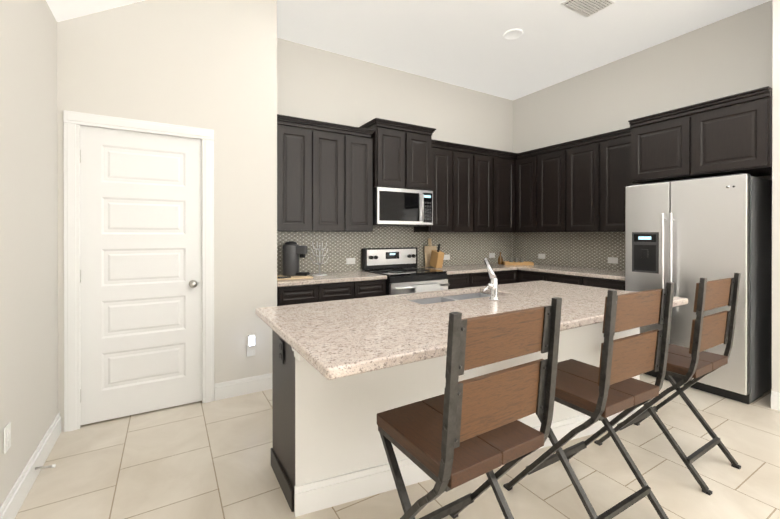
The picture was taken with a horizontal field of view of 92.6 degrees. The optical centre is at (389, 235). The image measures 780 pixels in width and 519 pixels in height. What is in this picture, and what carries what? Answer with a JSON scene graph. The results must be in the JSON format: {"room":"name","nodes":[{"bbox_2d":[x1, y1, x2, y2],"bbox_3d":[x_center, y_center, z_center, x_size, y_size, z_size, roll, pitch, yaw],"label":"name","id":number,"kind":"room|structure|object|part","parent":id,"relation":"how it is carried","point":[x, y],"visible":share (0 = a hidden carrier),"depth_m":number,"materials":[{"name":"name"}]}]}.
{"room":"kitchen","nodes":[
{"label":"kitchen","id":0,"kind":"room"},
{"bbox_2d":[0,0,57,506],"bbox_3d":[-0.787,-0.360,-0.023,0.100,3.400,7.150,0,0,-31],"label":"wall","id":1,"kind":"structure","parent":0,"point":[28,240],"depth_m":1.97,"materials":[{"name":"white paint"}]},
{"bbox_2d":[4,422,10,453],"bbox_3d":[-1.750,0.925,1.706,0.009,0.115,0.072,0,0,-31],"label":"outlet","id":2,"kind":"object","parent":1,"relation":"attached to","point":[7,437],"visible":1,"depth_m":1.70,"materials":[{"name":"white plastic"}]},
{"bbox_2d":[0,413,60,518],"bbox_3d":[-0.534,1.273,-0.247,0.101,0.135,6.500,0,0,-31],"label":"baseboard","id":3,"kind":"structure","parent":1,"relation":"attached to","point":[10,507],"depth_m":1.97,"materials":[{"name":"white wood"}]},
{"bbox_2d":[46,0,143,21],"bbox_3d":[-0.349,-1.765,0.234,1.120,0.792,7.350,0,0,-31],"label":"ceiling","id":4,"kind":"structure","parent":0,"point":[62,10],"depth_m":2.50,"materials":[{"name":"white paint"}]},
{"bbox_2d":[57,0,276,431],"bbox_3d":[-1.782,-0.368,3.168,1.460,3.400,0.650,0,0,-31],"label":"wall","id":5,"kind":"structure","parent":0,"point":[208,64],"depth_m":3.02,"materials":[{"name":"white paint"}]},
{"bbox_2d":[63,110,213,431],"bbox_3d":[-1.842,0.243,2.811,0.924,2.179,0.143,0,0,-31],"label":"door frame","id":6,"kind":"structure","parent":5,"relation":"attached to","point":[73,121],"depth_m":2.56,"materials":[{"name":"white wood"}]},
{"bbox_2d":[80,125,201,424],"bbox_3d":[-1.819,0.279,2.766,0.767,2.084,0.099,0,0,-31],"label":"pantry door","id":7,"kind":"structure","parent":5,"relation":"in","point":[140,272],"depth_m":2.76,"materials":[{"name":"white wood"}]},
{"bbox_2d":[214,373,271,400],"bbox_3d":[-1.199,1.264,3.132,0.500,0.135,0.016,0,0,-31],"label":"baseboard","id":8,"kind":"structure","parent":5,"relation":"attached to","point":[237,387],"depth_m":3.11,"materials":[{"name":"white wood"}]},
{"bbox_2d":[246,334,254,356],"bbox_3d":[-1.165,0.925,3.131,0.072,0.188,0.045,0,0,-31],"label":"outlet","id":9,"kind":"object","parent":5,"relation":"attached to","point":[250,347],"visible":1,"depth_m":3.13,"materials":[{"name":"white plastic"}]},
{"bbox_2d":[277,38,512,272],"bbox_3d":[-0.368,-0.372,4.448,5.400,3.400,0.100,0,0,-31],"label":"wall","id":10,"kind":"structure","parent":0,"point":[314,83],"depth_m":4.54,"materials":[{"name":"white paint"}]},
{"bbox_2d":[277,118,312,233],"bbox_3d":[-1.052,-0.571,3.781,0.417,1.061,0.338,0,0,-31],"label":"upper cabinet","id":11,"kind":"object","parent":10,"relation":"attached to","point":[294,139],"depth_m":3.66,"materials":[{"name":"brown wood"}]},
{"bbox_2d":[313,126,344,233],"bbox_3d":[-0.720,-0.572,3.979,0.355,1.061,0.338,0,0,-31],"label":"upper cabinet","id":12,"kind":"object","parent":10,"relation":"attached to","point":[328,141],"depth_m":3.84,"materials":[{"name":"brown wood"}]},
{"bbox_2d":[345,130,376,233],"bbox_3d":[-0.417,-0.572,4.159,0.351,1.061,0.338,0,0,-31],"label":"upper cabinet","id":13,"kind":"object","parent":10,"relation":"attached to","point":[358,144],"depth_m":4.02,"materials":[{"name":"brown wood"}]},
{"bbox_2d":[365,122,408,188],"bbox_3d":[-0.085,-0.876,4.322,0.380,0.690,0.398,0,0,-31],"label":"upper cabinet","id":14,"kind":"object","parent":10,"relation":"attached to","point":[390,142],"depth_m":4.15,"materials":[{"name":"brown wood"}]},
{"bbox_2d":[373,187,432,226],"bbox_3d":[0.099,-0.320,4.387,0.754,0.416,0.450,0,0,-31],"label":"microwave","id":15,"kind":"object","parent":14,"relation":"attached to","point":[401,207],"visible":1,"depth_m":4.21,"materials":[{"name":"silver metal"}]},
{"bbox_2d":[409,126,432,190],"bbox_3d":[0.242,-0.876,4.517,0.380,0.690,0.398,0,0,-31],"label":"upper cabinet","id":16,"kind":"object","parent":10,"relation":"attached to","point":[420,141],"depth_m":4.36,"materials":[{"name":"brown wood"}]},
{"bbox_2d":[413,142,452,233],"bbox_3d":[0.546,-0.573,4.734,0.356,1.061,0.338,0,0,-31],"label":"upper cabinet","id":17,"kind":"object","parent":10,"relation":"attached to","point":[442,155],"depth_m":4.61,"materials":[{"name":"brown wood"}]},
{"bbox_2d":[277,226,624,274],"bbox_3d":[0.794,-0.056,3.925,3.734,0.939,1.983,0,0,-31],"label":"backsplash","id":18,"kind":"structure","parent":10,"relation":"attached to","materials":[{"name":"tile"}]},
{"bbox_2d":[453,146,476,233],"bbox_3d":[0.851,-0.574,4.916,0.355,1.061,0.338,0,0,-31],"label":"upper cabinet","id":19,"kind":"object","parent":10,"relation":"attached to","point":[464,161],"depth_m":4.79,"materials":[{"name":"brown wood"}]},
{"bbox_2d":[346,253,617,263],"bbox_3d":[1.088,0.298,4.340,2.784,0.072,1.554,0,0,-31],"label":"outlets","id":20,"kind":"structure","parent":10,"relation":"attached to","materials":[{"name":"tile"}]},
{"bbox_2d":[477,150,492,233],"bbox_3d":[1.156,-0.574,5.098,0.355,1.061,0.338,0,0,-31],"label":"upper cabinet","id":21,"kind":"object","parent":10,"relation":"attached to","point":[484,157],"depth_m":4.98,"materials":[{"name":"brown wood"}]},
{"bbox_2d":[493,154,516,233],"bbox_3d":[1.490,-0.575,5.297,0.423,1.061,0.338,0,0,-31],"label":"upper cabinet","id":22,"kind":"object","parent":10,"relation":"attached to","point":[504,165],"depth_m":5.17,"materials":[{"name":"brown wood"}]},
{"bbox_2d":[15,374,779,518],"bbox_3d":[1.489,1.386,1.339,5.600,0.100,7.550,0,0,-31],"label":"floor","id":23,"kind":"structure","parent":0,"point":[201,460],"depth_m":2.09,"materials":[{"name":"tile"}]},
{"bbox_2d":[277,286,320,305],"bbox_3d":[-0.993,0.893,3.657,0.387,0.875,0.618,0,0,-31],"label":"base cabinet","id":24,"kind":"object","parent":23,"relation":"on","point":[286,295],"depth_m":3.39,"materials":[{"name":"brown wood"}]},
{"bbox_2d":[277,270,386,285],"bbox_3d":[-0.672,0.435,3.836,1.123,0.039,0.637,0,0,-31],"label":"countertop","id":25,"kind":"structure","parent":24,"relation":"on","point":[332,275],"depth_m":3.67,"materials":[{"name":"beige stone"}]},
{"bbox_2d":[277,275,312,280],"bbox_3d":[-0.977,0.399,3.644,0.350,0.030,0.340,0,0,-31],"label":"board","id":26,"kind":"object","parent":25,"relation":"on","point":[280,277],"visible":0.65,"depth_m":3.52,"materials":[{"name":"brown wood"}]},
{"bbox_2d":[283,241,308,275],"bbox_3d":[-0.933,0.228,3.706,0.249,0.337,0.218,0,0,-31],"label":"coffee machine","id":27,"kind":"object","parent":26,"relation":"on","point":[292,250],"visible":1,"depth_m":3.65,"materials":[{"name":"grey plastic"}]},
{"bbox_2d":[310,242,328,275],"bbox_3d":[-0.728,0.243,3.862,0.212,0.341,0.212,0,0,-31],"label":"mug tree","id":28,"kind":"object","parent":25,"relation":"on","point":[319,256],"visible":1,"depth_m":3.85,"materials":[{"name":"silver metal"}]},
{"bbox_2d":[321,282,356,301],"bbox_3d":[-0.668,0.893,3.851,0.370,0.875,0.618,0,0,-31],"label":"base cabinet","id":29,"kind":"object","parent":23,"relation":"on","point":[332,291],"depth_m":3.60,"materials":[{"name":"brown wood"}]},
{"bbox_2d":[357,278,386,297],"bbox_3d":[-0.352,0.892,4.039,0.366,0.875,0.618,0,0,-31],"label":"base cabinet","id":30,"kind":"object","parent":23,"relation":"on","point":[364,289],"depth_m":3.78,"materials":[{"name":"brown wood"}]},
{"bbox_2d":[362,247,449,295],"bbox_3d":[0.176,0.726,4.260,0.752,1.145,0.744,0,0,-31],"label":"range","id":31,"kind":"object","parent":23,"relation":"on","point":[404,277],"visible":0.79,"depth_m":4.19,"materials":[{"name":"silver metal"}]},
{"bbox_2d":[271,290,642,516],"bbox_3d":[0.564,0.896,2.426,2.447,0.876,0.877,0,0,-31],"label":"kitchen island","id":32,"kind":"object","parent":23,"relation":"on","point":[328,450],"depth_m":1.91,"materials":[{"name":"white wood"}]},
{"bbox_2d":[255,295,470,381],"bbox_3d":[-0.101,0.439,1.893,0.900,0.040,1.134,0,0,-31],"label":"island countertop","id":33,"kind":"structure","parent":32,"relation":"on","point":[347,338],"depth_m":1.65,"materials":[{"name":"beige stone"}]},
{"bbox_3d":[0.677,1.266,2.250,2.433,0.135,0.423,0,0,-31],"label":"baseboard","id":34,"kind":"part","parent":32,"relation":"part of","materials":[{"name":"white"}]},
{"bbox_2d":[423,294,603,329],"bbox_3d":[0.727,0.439,2.164,0.840,0.038,0.710,0,0,-31],"label":"island countertop","id":35,"kind":"structure","parent":32,"relation":"on","point":[571,315],"depth_m":2.17,"materials":[{"name":"beige stone"}]},
{"bbox_2d":[483,258,502,301],"bbox_3d":[0.628,0.284,2.416,0.134,0.268,0.119,0,0,-31],"label":"faucet","id":36,"kind":"object","parent":35,"relation":"on","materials":[{"name":"silver metal"}]},
{"bbox_2d":[475,280,687,309],"bbox_3d":[1.333,0.437,2.749,0.840,0.040,1.134,0,0,-31],"label":"island countertop","id":37,"kind":"structure","parent":32,"relation":"on","point":[581,295],"depth_m":2.72,"materials":[{"name":"beige stone"}]},
{"bbox_2d":[411,290,486,301],"bbox_3d":[0.464,0.557,2.605,0.860,0.223,0.377,0,0,-31],"label":"sink","id":38,"kind":"object","parent":37,"relation":"in","point":[466,293],"depth_m":2.77,"materials":[{"name":"silver metal"}]},
{"bbox_2d":[447,274,472,288],"bbox_3d":[0.631,0.891,4.625,0.386,0.875,0.618,0,0,-31],"label":"base cabinet","id":39,"kind":"object","parent":23,"relation":"on","point":[456,281],"depth_m":4.38,"materials":[{"name":"brown wood"}]},
{"bbox_2d":[417,262,540,273],"bbox_3d":[1.261,0.432,4.989,1.843,0.039,0.637,0,0,-31],"label":"countertop","id":40,"kind":"structure","parent":39,"relation":"on","point":[478,267],"depth_m":4.78,"materials":[{"name":"beige stone"}]},
{"bbox_2d":[424,238,436,266],"bbox_3d":[0.530,0.224,4.856,0.200,0.367,0.067,0,0,-31],"label":"cutting board","id":41,"kind":"object","parent":40,"relation":"on","point":[429,248],"visible":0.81,"depth_m":4.82,"materials":[{"name":"brown wood"}]},
{"bbox_2d":[430,244,443,267],"bbox_3d":[0.587,0.258,4.663,0.100,0.303,0.181,0,0,-31],"label":"knife block","id":42,"kind":"object","parent":40,"relation":"on","point":[437,258],"visible":1,"depth_m":4.61,"materials":[{"name":"brown wood"}]},
{"bbox_2d":[498,252,502,264],"bbox_3d":[1.558,0.324,5.261,0.068,0.173,0.068,0,0,-31],"label":"bottle","id":43,"kind":"object","parent":40,"relation":"on","point":[500,259],"visible":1,"depth_m":5.24,"materials":[{"name":"brown glass"}]},
{"bbox_2d":[503,258,533,264],"bbox_3d":[1.779,0.365,5.183,0.380,0.092,0.170,0,0,7],"label":"tray","id":44,"kind":"object","parent":40,"relation":"on","point":[516,262],"visible":0.98,"depth_m":5.12,"materials":[{"name":"brown wood"}]},
{"bbox_2d":[377,297,561,518],"bbox_3d":[0.246,0.778,1.419,0.512,1.116,0.591,0,0,-31],"label":"stool","id":45,"kind":"object","parent":23,"relation":"on","point":[456,434],"visible":1,"depth_m":1.25,"materials":[{"name":"wood"}]},
{"bbox_2d":[473,270,496,286],"bbox_3d":[0.968,0.890,4.826,0.400,0.875,0.618,0,0,-31],"label":"base cabinet","id":46,"kind":"object","parent":23,"relation":"on","point":[478,279],"depth_m":4.56,"materials":[{"name":"brown wood"}]},
{"bbox_2d":[497,270,516,284],"bbox_3d":[1.322,0.890,5.037,0.424,0.875,0.618,0,0,-31],"label":"base cabinet","id":47,"kind":"object","parent":23,"relation":"on","point":[504,276],"depth_m":4.79,"materials":[{"name":"brown wood"}]},
{"bbox_2d":[517,270,544,282],"bbox_3d":[2.045,0.890,4.871,0.618,0.875,0.450,0,0,-31],"label":"base cabinet","id":48,"kind":"object","parent":23,"relation":"on","point":[522,275],"depth_m":4.74,"materials":[{"name":"brown wood"}]},
{"bbox_2d":[545,274,580,284],"bbox_3d":[2.278,0.891,4.481,0.618,0.875,0.460,0,0,-31],"label":"base cabinet","id":49,"kind":"object","parent":23,"relation":"on","point":[561,278],"depth_m":4.33,"materials":[{"name":"brown wood"}]},
{"bbox_2d":[503,282,674,518],"bbox_3d":[0.964,0.777,1.847,0.512,1.116,0.591,0,0,-31],"label":"stool","id":50,"kind":"object","parent":23,"relation":"on","point":[607,387],"visible":0.96,"depth_m":1.69,"materials":[{"name":"wood"}]},
{"bbox_2d":[581,278,624,290],"bbox_3d":[2.518,0.892,4.079,0.618,0.875,0.476,0,0,-31],"label":"base cabinet","id":51,"kind":"object","parent":23,"relation":"on","point":[608,283],"depth_m":3.93,"materials":[{"name":"brown wood"}]},
{"bbox_2d":[517,266,624,281],"bbox_3d":[2.287,0.433,4.446,0.637,0.039,1.345,0,0,-31],"label":"countertop","id":52,"kind":"structure","parent":51,"relation":"on","point":[586,271],"depth_m":4.35,"materials":[{"name":"beige stone"}]},
{"bbox_2d":[594,273,740,494],"bbox_3d":[1.676,0.776,2.272,0.507,1.116,0.587,0,0,-31],"label":"stool","id":53,"kind":"object","parent":23,"relation":"on","point":[695,361],"visible":0.94,"depth_m":2.10,"materials":[{"name":"wood"}]},
{"bbox_2d":[625,173,771,403],"bbox_3d":[2.801,0.420,3.435,0.745,1.822,0.902,0,0,-31],"label":"fridge","id":54,"kind":"object","parent":23,"relation":"on","point":[685,235],"visible":0.77,"depth_m":3.12,"materials":[{"name":"grey metal"}]},
{"bbox_2d":[277,0,769,99],"bbox_3d":[1.970,-2.115,1.617,4.280,0.100,7.350,0,0,-31],"label":"ceiling","id":55,"kind":"structure","parent":0,"point":[464,43],"depth_m":3.80,"materials":[{"name":"white paint"}]},
{"bbox_2d":[503,29,522,39],"bbox_3d":[1.264,-2.064,3.834,0.200,0.012,0.200,0,0,-31],"label":"recessed light","id":56,"kind":"object","parent":55,"relation":"in","point":[512,34],"visible":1,"depth_m":3.83,"materials":[{"name":"white paint"}]},
{"bbox_2d":[561,0,614,17],"bbox_3d":[1.760,-2.060,3.314,0.400,0.016,0.260,0,0,-31],"label":"ceiling vent","id":57,"kind":"object","parent":55,"relation":"in","point":[587,8],"visible":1,"depth_m":3.33,"materials":[{"name":"white metal"}]},
{"bbox_2d":[513,0,772,270],"bbox_3d":[2.702,-0.372,4.474,0.100,3.400,3.000,0,0,-31],"label":"wall","id":58,"kind":"structure","parent":0,"point":[728,56],"depth_m":4.06,"materials":[{"name":"white paint"}]},
{"bbox_2d":[517,150,536,233],"bbox_3d":[2.004,-0.575,5.210,0.338,1.061,0.380,0,0,-31],"label":"upper cabinet","id":59,"kind":"object","parent":58,"relation":"attached to","point":[526,163],"depth_m":5.11,"materials":[{"name":"brown wood"}]},
{"bbox_2d":[537,146,564,233],"bbox_3d":[2.209,-0.574,4.866,0.338,1.061,0.420,0,0,-31],"label":"upper cabinet","id":60,"kind":"object","parent":58,"relation":"attached to","point":[561,206],"depth_m":4.78,"materials":[{"name":"brown wood"}]},
{"bbox_2d":[565,138,596,233],"bbox_3d":[2.424,-0.573,4.506,0.338,1.061,0.420,0,0,-31],"label":"upper cabinet","id":61,"kind":"object","parent":58,"relation":"attached to","point":[580,157],"depth_m":4.44,"materials":[{"name":"brown wood"}]},
{"bbox_2d":[597,130,628,233],"bbox_3d":[2.646,-0.572,4.134,0.338,1.061,0.446,0,0,-31],"label":"upper cabinet","id":62,"kind":"object","parent":58,"relation":"attached to","point":[612,149],"depth_m":4.12,"materials":[{"name":"brown wood"}]},
{"bbox_2d":[629,110,694,185],"bbox_3d":[2.779,-0.815,3.656,0.598,0.572,0.507,0,0,-31],"label":"upper cabinet","id":63,"kind":"object","parent":58,"relation":"attached to","point":[659,146],"depth_m":3.50,"materials":[{"name":"brown wood"}]},
{"bbox_2d":[689,90,771,177],"bbox_3d":[3.038,-0.814,3.222,0.598,0.572,0.502,0,0,-31],"label":"upper cabinet","id":64,"kind":"object","parent":58,"relation":"attached to","point":[731,136],"depth_m":3.06,"materials":[{"name":"brown wood"}]},
{"bbox_2d":[772,0,779,392],"bbox_3d":[4.293,-0.364,1.260,0.660,3.400,4.150,0,0,-31],"label":"wall","id":65,"kind":"structure","parent":0,"point":[776,206],"depth_m":2.85,"materials":[{"name":"white paint"}]},
{"bbox_2d":[771,391,779,410],"bbox_3d":[4.002,1.269,1.091,0.016,0.135,4.150,0,0,-31],"label":"baseboard","id":66,"kind":"structure","parent":65,"relation":"attached to","point":[775,400],"depth_m":2.85,"materials":[{"name":"white wood"}]}
]}

